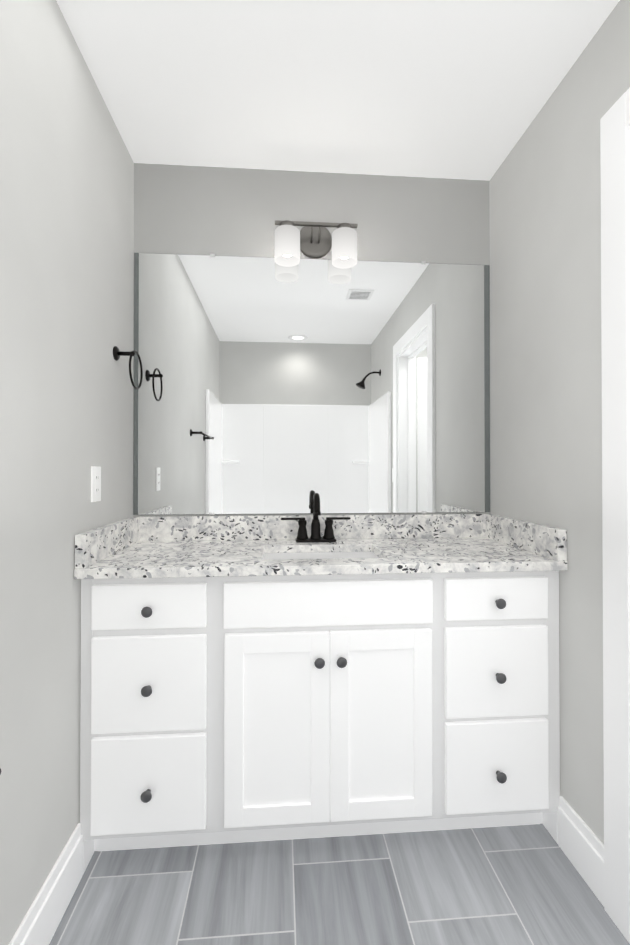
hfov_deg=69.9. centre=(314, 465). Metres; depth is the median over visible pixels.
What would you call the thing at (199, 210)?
wall
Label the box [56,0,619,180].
ceiling
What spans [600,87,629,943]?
door frame
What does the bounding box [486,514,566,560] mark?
backsplash
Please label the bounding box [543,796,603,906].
baseboard
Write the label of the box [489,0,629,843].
wall
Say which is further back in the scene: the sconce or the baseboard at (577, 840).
the sconce
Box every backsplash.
[75,517,137,568]
[138,513,485,540]
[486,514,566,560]
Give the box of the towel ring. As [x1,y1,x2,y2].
[113,346,142,389]
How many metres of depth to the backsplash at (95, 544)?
1.47 m
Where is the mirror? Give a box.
[133,253,489,514]
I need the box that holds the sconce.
[274,220,357,268]
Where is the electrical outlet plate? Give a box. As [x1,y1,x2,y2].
[91,466,100,501]
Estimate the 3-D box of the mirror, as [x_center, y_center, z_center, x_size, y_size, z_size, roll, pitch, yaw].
[0.009,-0.340,1.917,1.516,1.094,0.009,0,0,-4]
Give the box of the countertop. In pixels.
[74,537,567,572]
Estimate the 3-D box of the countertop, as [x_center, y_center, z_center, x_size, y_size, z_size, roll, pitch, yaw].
[0.029,0.321,1.646,1.516,0.029,0.536,0,0,-4]
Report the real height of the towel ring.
0.149 m
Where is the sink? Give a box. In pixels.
[262,549,381,556]
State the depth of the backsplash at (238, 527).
1.88 m
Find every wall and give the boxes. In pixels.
[0,0,133,944]
[133,163,489,515]
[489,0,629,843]
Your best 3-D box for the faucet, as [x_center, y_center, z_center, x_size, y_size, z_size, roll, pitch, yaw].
[0.005,0.208,1.799,0.284,0.200,0.120,0,0,-4]
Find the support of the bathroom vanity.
on the floor
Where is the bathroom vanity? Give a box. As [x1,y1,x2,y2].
[74,565,567,850]
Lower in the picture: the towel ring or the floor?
the floor
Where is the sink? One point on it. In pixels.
(269, 552)
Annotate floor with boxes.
[49,824,629,944]
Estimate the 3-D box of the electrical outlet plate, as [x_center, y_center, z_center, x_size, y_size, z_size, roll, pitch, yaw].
[-0.718,0.060,1.480,0.008,0.115,0.070,0,0,-4]
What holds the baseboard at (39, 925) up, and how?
attached to the wall at (66, 261)
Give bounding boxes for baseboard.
[9,823,93,944]
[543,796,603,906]
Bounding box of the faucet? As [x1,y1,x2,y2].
[278,493,349,540]
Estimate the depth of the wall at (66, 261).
1.20 m

